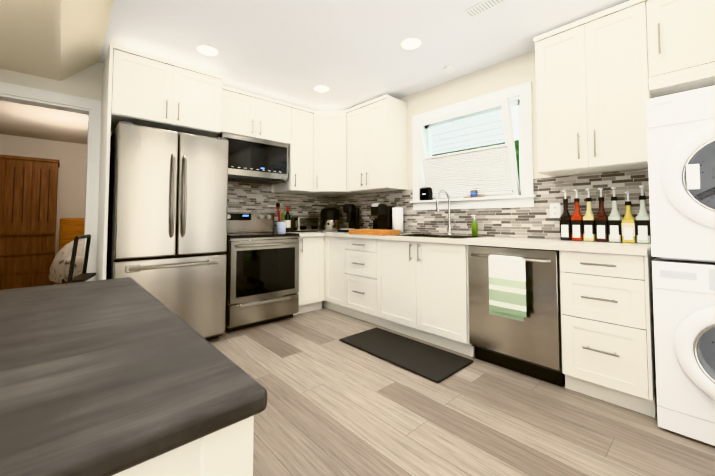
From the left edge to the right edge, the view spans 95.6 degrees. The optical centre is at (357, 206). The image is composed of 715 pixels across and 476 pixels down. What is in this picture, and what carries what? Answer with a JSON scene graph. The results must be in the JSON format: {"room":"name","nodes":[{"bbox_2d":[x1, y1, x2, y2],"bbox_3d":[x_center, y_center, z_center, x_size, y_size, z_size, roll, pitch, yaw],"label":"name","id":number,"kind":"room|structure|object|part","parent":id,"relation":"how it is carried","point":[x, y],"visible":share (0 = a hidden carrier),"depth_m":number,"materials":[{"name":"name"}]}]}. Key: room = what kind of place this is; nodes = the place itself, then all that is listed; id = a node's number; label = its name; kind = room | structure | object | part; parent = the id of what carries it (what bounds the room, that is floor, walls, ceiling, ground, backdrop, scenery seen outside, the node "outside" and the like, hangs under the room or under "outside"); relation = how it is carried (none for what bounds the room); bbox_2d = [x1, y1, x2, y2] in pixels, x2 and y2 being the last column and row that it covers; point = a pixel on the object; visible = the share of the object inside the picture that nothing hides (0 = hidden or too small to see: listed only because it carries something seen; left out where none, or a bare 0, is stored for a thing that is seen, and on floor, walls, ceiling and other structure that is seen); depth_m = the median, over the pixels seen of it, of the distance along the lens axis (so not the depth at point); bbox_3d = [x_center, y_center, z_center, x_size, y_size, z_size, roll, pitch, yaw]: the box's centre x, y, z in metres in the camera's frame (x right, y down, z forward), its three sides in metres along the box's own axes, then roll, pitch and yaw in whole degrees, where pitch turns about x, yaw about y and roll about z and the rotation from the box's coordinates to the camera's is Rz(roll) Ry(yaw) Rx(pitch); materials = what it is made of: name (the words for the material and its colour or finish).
{"room":"kitchen","nodes":[
{"label":"kitchen","id":0,"kind":"room"},
{"bbox_2d":[0,0,60,80],"bbox_3d":[-2.527,-1.372,-0.004,3.740,0.370,4.370,2,-3,-42],"label":"ceiling","id":1,"kind":"structure","parent":0,"point":[30,37],"depth_m":2.11,"materials":[{"name":"beige paint"}]},
{"bbox_2d":[0,100,87,283],"bbox_3d":[-3.280,0.033,4.434,4.720,2.420,3.280,2,-3,-42],"label":"wall","id":2,"kind":"structure","parent":0,"point":[38,132],"depth_m":4.93,"materials":[{"name":"beige paint"}]},
{"bbox_2d":[61,0,113,80],"bbox_3d":[-1.053,-1.318,1.340,0.250,0.370,4.370,2,-3,-42],"label":"ceiling","id":3,"kind":"structure","parent":0,"point":[84,24],"depth_m":2.26,"materials":[{"name":"beige paint"}]},
{"bbox_2d":[0,62,322,195],"bbox_3d":[-2.731,-0.090,2.366,6.700,2.500,0.520,2,-3,-42],"label":"wall","id":4,"kind":"structure","parent":0,"point":[86,83],"depth_m":2.82,"materials":[{"name":"beige paint"}]},
{"bbox_2d":[0,82,101,280],"bbox_3d":[-2.688,0.102,2.667,0.900,2.140,0.163,2,-3,-42],"label":"door frame","id":5,"kind":"structure","parent":4,"relation":"attached to","point":[25,95],"depth_m":2.87,"materials":[{"name":"white paint"}]},
{"bbox_2d":[101,44,231,137],"bbox_3d":[-1.775,-0.964,3.029,0.887,0.540,0.637,2,-3,-42],"label":"upper cabinet","id":6,"kind":"object","parent":4,"relation":"attached to","point":[139,88],"depth_m":2.74,"materials":[{"name":"white paint"}]},
{"bbox_2d":[232,88,291,146],"bbox_3d":[-1.243,-0.973,3.665,0.880,0.470,0.417,2,-3,-42],"label":"upper cabinet","id":7,"kind":"object","parent":4,"relation":"attached to","point":[253,115],"depth_m":3.55,"materials":[{"name":"white paint"}]},
{"bbox_2d":[213,133,287,183],"bbox_3d":[-1.220,-0.513,3.662,0.756,0.440,0.421,2,-3,-42],"label":"microwave","id":8,"kind":"object","parent":7,"relation":"attached to","point":[255,160],"visible":0.85,"depth_m":3.51,"materials":[{"name":"silver metal"}]},
{"bbox_2d":[227,181,334,231],"bbox_3d":[-1.024,-0.026,4.107,1.770,0.689,0.007,2,-3,-42],"label":"backsplash","id":9,"kind":"structure","parent":4,"relation":"attached to","point":[242,196],"depth_m":4.06,"materials":[{"name":"tile"}]},
{"bbox_2d":[274,104,319,194],"bbox_3d":[-0.766,-0.688,4.048,0.356,1.010,0.476,2,-3,-42],"label":"upper cabinet","id":10,"kind":"object","parent":4,"relation":"attached to","point":[299,181],"depth_m":3.90,"materials":[{"name":"white paint"}]},
{"bbox_2d":[312,110,363,195],"bbox_3d":[-0.369,-0.680,4.250,0.699,1.010,0.714,2,-3,-42],"label":"upper cabinet","id":11,"kind":"object","parent":4,"relation":"attached to","point":[329,128],"depth_m":3.99,"materials":[{"name":"white paint"}]},
{"bbox_2d":[99,0,629,110],"bbox_3d":[0.096,-1.400,2.392,2.860,0.120,4.370,2,-3,-42],"label":"ceiling","id":12,"kind":"structure","parent":0,"point":[351,53],"depth_m":2.57,"materials":[{"name":"white paint"}]},
{"bbox_2d":[195,44,218,55],"bbox_3d":[-1.272,-1.328,2.746,0.189,0.015,0.189,0,-2,3],"label":"recessed light","id":13,"kind":"object","parent":12,"relation":"in","point":[204,49],"depth_m":2.74,"materials":[{"name":"white paint"}]},
{"bbox_2d":[313,85,329,91],"bbox_3d":[-0.393,-1.296,3.548,0.189,0.015,0.189,0,-2,3],"label":"recessed light","id":14,"kind":"object","parent":12,"relation":"in","point":[319,88],"depth_m":3.53,"materials":[{"name":"white paint"}]},
{"bbox_2d":[399,37,422,49],"bbox_3d":[0.436,-1.332,2.640,0.189,0.015,0.189,0,-2,3],"label":"recessed light","id":15,"kind":"object","parent":12,"relation":"in","point":[410,43],"depth_m":2.63,"materials":[{"name":"white paint"}]},
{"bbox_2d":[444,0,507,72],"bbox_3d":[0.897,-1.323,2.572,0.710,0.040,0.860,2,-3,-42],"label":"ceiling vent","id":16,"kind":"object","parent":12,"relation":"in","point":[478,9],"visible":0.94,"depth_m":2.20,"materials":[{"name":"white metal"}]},
{"bbox_2d":[207,307,714,475],"bbox_3d":[-2.483,1.202,2.154,6.850,0.100,7.650,2,-3,-42],"label":"floor","id":17,"kind":"structure","parent":0,"point":[335,406],"depth_m":1.71,"materials":[{"name":"wood"}]},
{"bbox_2d":[0,154,59,289],"bbox_3d":[-4.990,0.277,4.505,1.195,1.940,0.585,2,-3,-42],"label":"armoire","id":18,"kind":"object","parent":17,"relation":"on","point":[28,198],"visible":0.92,"depth_m":4.50,"materials":[{"name":"brown wood"}]},
{"bbox_2d":[48,218,84,283],"bbox_3d":[-3.415,0.715,4.835,1.720,1.090,2.185,2,-3,-42],"label":"bed","id":19,"kind":"object","parent":17,"relation":"on","point":[71,229],"visible":0.23,"depth_m":4.12,"materials":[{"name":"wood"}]},
{"bbox_2d":[67,234,95,282],"bbox_3d":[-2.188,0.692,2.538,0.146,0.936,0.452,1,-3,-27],"label":"chair","id":20,"kind":"object","parent":17,"relation":"on","point":[84,276],"visible":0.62,"depth_m":2.46,"materials":[{"name":"black plastic"}]},
{"bbox_2d":[0,277,266,475],"bbox_3d":[-1.577,0.698,0.337,2.415,0.760,1.563,2,-3,-42],"label":"island table","id":21,"kind":"object","parent":17,"relation":"on","point":[127,376],"visible":1,"depth_m":0.58,"materials":[{"name":"grey wood"}]},
{"bbox_2d":[106,121,228,339],"bbox_3d":[-1.694,0.281,2.875,0.810,1.800,0.826,2,-3,-42],"label":"refrigerator","id":22,"kind":"object","parent":17,"relation":"on","point":[167,222],"visible":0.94,"depth_m":2.61,"materials":[{"name":"grey metal"}]},
{"bbox_2d":[224,212,299,331],"bbox_3d":[-1.110,0.631,3.494,0.756,1.150,0.717,2,-3,-42],"label":"range","id":23,"kind":"object","parent":17,"relation":"on","point":[262,277],"visible":0.83,"depth_m":3.27,"materials":[{"name":"silver metal"}]},
{"bbox_2d":[293,235,323,314],"bbox_3d":[-0.706,0.785,3.911,0.399,0.875,0.673,2,-3,-42],"label":"base cabinet","id":24,"kind":"object","parent":17,"relation":"on","point":[311,247],"depth_m":3.72,"materials":[{"name":"white paint"}]},
{"bbox_2d":[284,231,323,234],"bbox_3d":[-0.736,0.331,3.926,0.349,0.035,0.637,2,-3,-42],"label":"countertop","id":25,"kind":"structure","parent":24,"relation":"on","point":[319,232],"depth_m":3.80,"materials":[{"name":"white stone"}]},
{"bbox_2d":[276,203,285,232],"bbox_3d":[-0.938,0.132,3.976,0.113,0.365,0.144,2,-3,-42],"label":"utensil crock","id":26,"kind":"object","parent":25,"relation":"on","point":[281,226],"visible":0.96,"depth_m":3.93,"materials":[{"name":"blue ceramic"}]},
{"bbox_2d":[284,207,290,231],"bbox_3d":[-0.871,0.161,4.035,0.074,0.311,0.075,2,-3,-42],"label":"wine bottle","id":27,"kind":"object","parent":25,"relation":"on","point":[287,220],"visible":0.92,"depth_m":4.01,"materials":[{"name":"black glass"}]},
{"bbox_2d":[324,235,343,313],"bbox_3d":[-0.071,0.784,3.883,0.673,0.875,0.396,2,-3,-42],"label":"base cabinet","id":28,"kind":"object","parent":17,"relation":"on","point":[333,244],"depth_m":3.72,"materials":[{"name":"white paint"}]},
{"bbox_2d":[344,239,391,325],"bbox_3d":[0.252,0.772,3.579,0.607,0.875,0.606,2,-3,-42],"label":"base cabinet","id":29,"kind":"object","parent":17,"relation":"on","point":[361,256],"depth_m":3.35,"materials":[{"name":"white paint"}]},
{"bbox_2d":[339,327,473,382],"bbox_3d":[0.354,1.163,2.640,0.475,0.016,1.020,2,-3,-42],"label":"kitchen mat","id":30,"kind":"object","parent":17,"relation":"on","point":[434,364],"visible":1,"depth_m":2.54,"materials":[{"name":"grey rubber"}]},
{"bbox_2d":[380,251,474,356],"bbox_3d":[0.742,0.828,3.039,0.607,0.720,0.967,2,-3,-42],"label":"base cabinet","id":31,"kind":"object","parent":17,"relation":"on","point":[414,285],"depth_m":2.77,"materials":[{"name":"white paint"}]},
{"bbox_2d":[468,245,564,386],"bbox_3d":[1.234,0.728,2.416,0.631,0.868,0.609,2,-3,-42],"label":"dishwasher","id":32,"kind":"object","parent":17,"relation":"on","point":[514,312],"visible":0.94,"depth_m":2.18,"materials":[{"name":"grey metal"}]},
{"bbox_3d":[1.026,0.547,2.215,0.045,0.415,0.250,2,-3,-42],"label":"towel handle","id":33,"kind":"part","parent":32,"relation":"part of","materials":[{"name":"white fabric"}]},
{"bbox_2d":[559,251,656,417],"bbox_3d":[1.629,0.711,2.071,0.607,0.875,0.422,2,-3,-42],"label":"base cabinet","id":34,"kind":"object","parent":17,"relation":"on","point":[608,339],"depth_m":1.85,"materials":[{"name":"white paint"}]},
{"bbox_2d":[324,231,650,254],"bbox_3d":[0.587,0.302,3.208,0.637,0.035,3.481,2,-3,-42],"label":"countertop","id":35,"kind":"structure","parent":34,"relation":"on","point":[597,248],"depth_m":2.21,"materials":[{"name":"white stone"}]},
{"bbox_2d":[291,216,318,231],"bbox_3d":[-0.670,0.223,4.154,0.320,0.196,0.200,2,-3,-42],"label":"toaster","id":36,"kind":"object","parent":35,"relation":"on","point":[303,224],"visible":1,"depth_m":4.08,"materials":[{"name":"silver metal"}]},
{"bbox_2d":[320,208,339,231],"bbox_3d":[-0.371,0.172,4.366,0.274,0.315,0.274,2,-3,-42],"label":"air fryer","id":37,"kind":"object","parent":35,"relation":"on","point":[330,219],"visible":0.98,"depth_m":4.27,"materials":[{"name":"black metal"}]},
{"bbox_2d":[338,204,359,231],"bbox_3d":[-0.104,0.142,4.078,0.220,0.352,0.200,2,-3,-42],"label":"coffee machine","id":38,"kind":"object","parent":35,"relation":"on","point":[352,211],"visible":0.88,"depth_m":4.06,"materials":[{"name":"black plastic"}]},
{"bbox_2d":[369,216,377,228],"bbox_3d":[0.219,0.167,3.864,0.160,0.285,0.100,2,-3,-42],"label":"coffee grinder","id":39,"kind":"object","parent":35,"relation":"on","point":[375,223],"visible":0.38,"depth_m":3.85,"materials":[{"name":"black plastic"}]},
{"bbox_2d":[349,229,399,235],"bbox_3d":[0.172,0.267,3.418,0.275,0.050,0.500,2,-3,-42],"label":"cutting board","id":40,"kind":"object","parent":35,"relation":"on","point":[381,232],"visible":0.98,"depth_m":3.28,"materials":[{"name":"orange wood"}]},
{"bbox_2d":[371,204,395,229],"bbox_3d":[0.292,0.136,3.723,0.274,0.335,0.170,2,-3,-42],"label":"coffee brewer","id":41,"kind":"object","parent":35,"relation":"on","point":[383,212],"visible":0.69,"depth_m":3.67,"materials":[{"name":"black plastic"}]},
{"bbox_2d":[392,203,404,233],"bbox_3d":[0.453,0.128,3.646,0.150,0.345,0.150,2,-3,-42],"label":"paper towel holder","id":42,"kind":"object","parent":35,"relation":"on","point":[397,218],"visible":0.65,"depth_m":3.59,"materials":[{"name":"white paper"}]},
{"bbox_2d":[436,190,455,234],"bbox_3d":[0.854,0.056,3.132,0.248,0.441,0.097,2,-3,-42],"label":"faucet","id":43,"kind":"object","parent":35,"relation":"on","point":[449,215],"visible":1,"depth_m":3.19,"materials":[{"name":"silver metal"}]},
{"bbox_2d":[471,215,477,235],"bbox_3d":[1.073,0.172,2.977,0.067,0.196,0.054,2,-3,-42],"label":"soap dispenser","id":44,"kind":"object","parent":35,"relation":"on","point":[474,223],"visible":1,"depth_m":2.96,"materials":[{"name":"green plastic"}]},
{"bbox_2d":[559,190,571,239],"bbox_3d":[1.577,0.063,2.453,0.069,0.378,0.068,2,-3,-42],"label":"syrup bottle","id":45,"kind":"object","parent":35,"relation":"on","point":[565,225],"visible":0.96,"depth_m":2.43,"materials":[{"name":"black glass"}]},
{"bbox_2d":[571,189,582,240],"bbox_3d":[1.626,0.061,2.398,0.069,0.378,0.068,2,-3,-42],"label":"syrup bottle","id":46,"kind":"object","parent":35,"relation":"on","point":[577,225],"visible":0.98,"depth_m":2.38,"materials":[{"name":"red glass"}]},
{"bbox_2d":[583,188,595,240],"bbox_3d":[1.676,0.059,2.344,0.069,0.378,0.068,2,-3,-42],"label":"syrup bottle","id":47,"kind":"object","parent":35,"relation":"on","point":[589,234],"visible":0.96,"depth_m":2.32,"materials":[{"name":"beige glass"}]},
{"bbox_2d":[595,188,608,241],"bbox_3d":[1.725,0.057,2.290,0.069,0.378,0.068,2,-3,-42],"label":"syrup bottle","id":48,"kind":"object","parent":35,"relation":"on","point":[601,226],"visible":1,"depth_m":2.27,"materials":[{"name":"brown"}]},
{"bbox_2d":[608,187,621,242],"bbox_3d":[1.775,0.054,2.236,0.069,0.378,0.068,2,-3,-42],"label":"syrup bottle","id":49,"kind":"object","parent":35,"relation":"on","point":[614,226],"visible":0.98,"depth_m":2.21,"materials":[{"name":"grey"}]},
{"bbox_2d":[621,191,636,242],"bbox_3d":[1.824,0.070,2.181,0.069,0.343,0.068,2,-3,-42],"label":"syrup bottle","id":50,"kind":"object","parent":35,"relation":"on","point":[628,224],"visible":1,"depth_m":2.16,"materials":[{"name":"yellow"}]},
{"bbox_2d":[636,185,650,243],"bbox_3d":[1.874,0.050,2.127,0.069,0.378,0.068,2,-3,-42],"label":"syrup bottle","id":51,"kind":"object","parent":35,"relation":"on","point":[643,230],"visible":0.98,"depth_m":2.11,"materials":[{"name":"grey"}]},
{"bbox_2d":[652,257,714,445],"bbox_3d":[1.920,0.705,1.618,0.733,0.850,0.600,2,-3,-42],"label":"washer","id":52,"kind":"object","parent":17,"relation":"on","point":[684,309],"visible":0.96,"depth_m":1.58,"materials":[{"name":"white"}]},
{"bbox_2d":[646,86,714,261],"bbox_3d":[1.942,-0.149,1.672,0.675,0.838,0.600,2,-3,-42],"label":"dryer","id":53,"kind":"object","parent":52,"relation":"on","point":[681,145],"visible":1,"depth_m":1.61,"materials":[{"name":"white metal"}]},
{"bbox_2d":[341,50,640,238],"bbox_3d":[-0.009,-0.005,4.463,0.150,2.500,7.650,2,-3,-42],"label":"wall","id":54,"kind":"structure","parent":0,"point":[518,70],"depth_m":3.11,"materials":[{"name":"beige paint"}]},
{"bbox_2d":[346,95,407,192],"bbox_3d":[0.223,-0.695,3.862,0.346,1.010,0.670,2,-3,-42],"label":"upper cabinet","id":55,"kind":"object","parent":54,"relation":"attached to","point":[377,130],"depth_m":3.67,"materials":[{"name":"white paint"}]},
{"bbox_2d":[410,81,535,209],"bbox_3d":[1.059,-0.512,3.202,0.295,1.066,1.297,2,-3,-42],"label":"window","id":56,"kind":"structure","parent":54,"relation":"in","point":[489,171],"depth_m":3.06,"materials":[{"name":"white plastic"}]},
{"bbox_2d":[420,187,432,199],"bbox_3d":[0.745,-0.138,3.514,0.080,0.139,0.125,2,-3,-42],"label":"speaker","id":57,"kind":"object","parent":56,"relation":"on","point":[426,193],"visible":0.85,"depth_m":3.47,"materials":[{"name":"black plastic"}]},
{"bbox_2d":[422,143,512,197],"bbox_3d":[1.040,-0.326,3.178,0.123,0.430,0.890,2,-3,-42],"label":"window blind","id":58,"kind":"object","parent":56,"relation":"attached to","point":[487,170],"depth_m":3.11,"materials":[{"name":"white fabric"}]},
{"bbox_2d":[464,190,476,197],"bbox_3d":[1.116,-0.120,3.110,0.075,0.070,0.170,2,-3,-42],"label":"candle","id":59,"kind":"object","parent":56,"relation":"on","point":[473,193],"visible":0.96,"depth_m":3.09,"materials":[{"name":"blue glass"}]},
{"bbox_2d":[335,169,649,241],"bbox_3d":[0.826,0.043,3.426,0.007,0.496,3.498,2,-3,-42],"label":"backsplash","id":60,"kind":"structure","parent":54,"relation":"attached to","point":[536,221],"depth_m":2.74,"materials":[{"name":"tile"}]},
{"bbox_2d":[550,203,560,217],"bbox_3d":[1.580,0.031,2.589,0.007,0.115,0.075,2,-3,-42],"label":"electrical outlet plate","id":61,"kind":"object","parent":60,"relation":"attached to","point":[555,210],"visible":0.92,"depth_m":2.58,"materials":[{"name":"white plastic"}]},
{"bbox_2d":[534,0,653,176],"bbox_3d":[1.661,-0.759,2.289,0.346,1.010,0.625,2,-3,-42],"label":"upper cabinet","id":62,"kind":"object","parent":54,"relation":"attached to","point":[602,77],"depth_m":2.14,"materials":[{"name":"white paint"}]},
{"bbox_2d":[650,0,714,97],"bbox_3d":[2.084,-0.993,1.834,0.346,0.580,0.630,2,-3,-42],"label":"upper cabinet","id":63,"kind":"object","parent":54,"relation":"attached to","point":[682,32],"depth_m":1.85,"materials":[{"name":"white paint"}]},
{"label":"outside","id":64,"kind":"structure","parent":0,"visible":0},
{"bbox_2d":[433,140,519,186],"bbox_3d":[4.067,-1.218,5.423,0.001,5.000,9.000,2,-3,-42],"label":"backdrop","id":65,"kind":"structure","parent":64,"point":[517,148],"depth_m":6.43,"materials":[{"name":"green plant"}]},
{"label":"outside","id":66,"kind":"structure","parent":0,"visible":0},
{"bbox_2d":[432,108,518,154],"bbox_3d":[3.060,-1.440,3.835,3.440,0.084,8.000,2,-3,-42],"label":"soffit","id":67,"kind":"structure","parent":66,"point":[465,134],"depth_m":5.84,"materials":[{"name":"white"}]}
]}

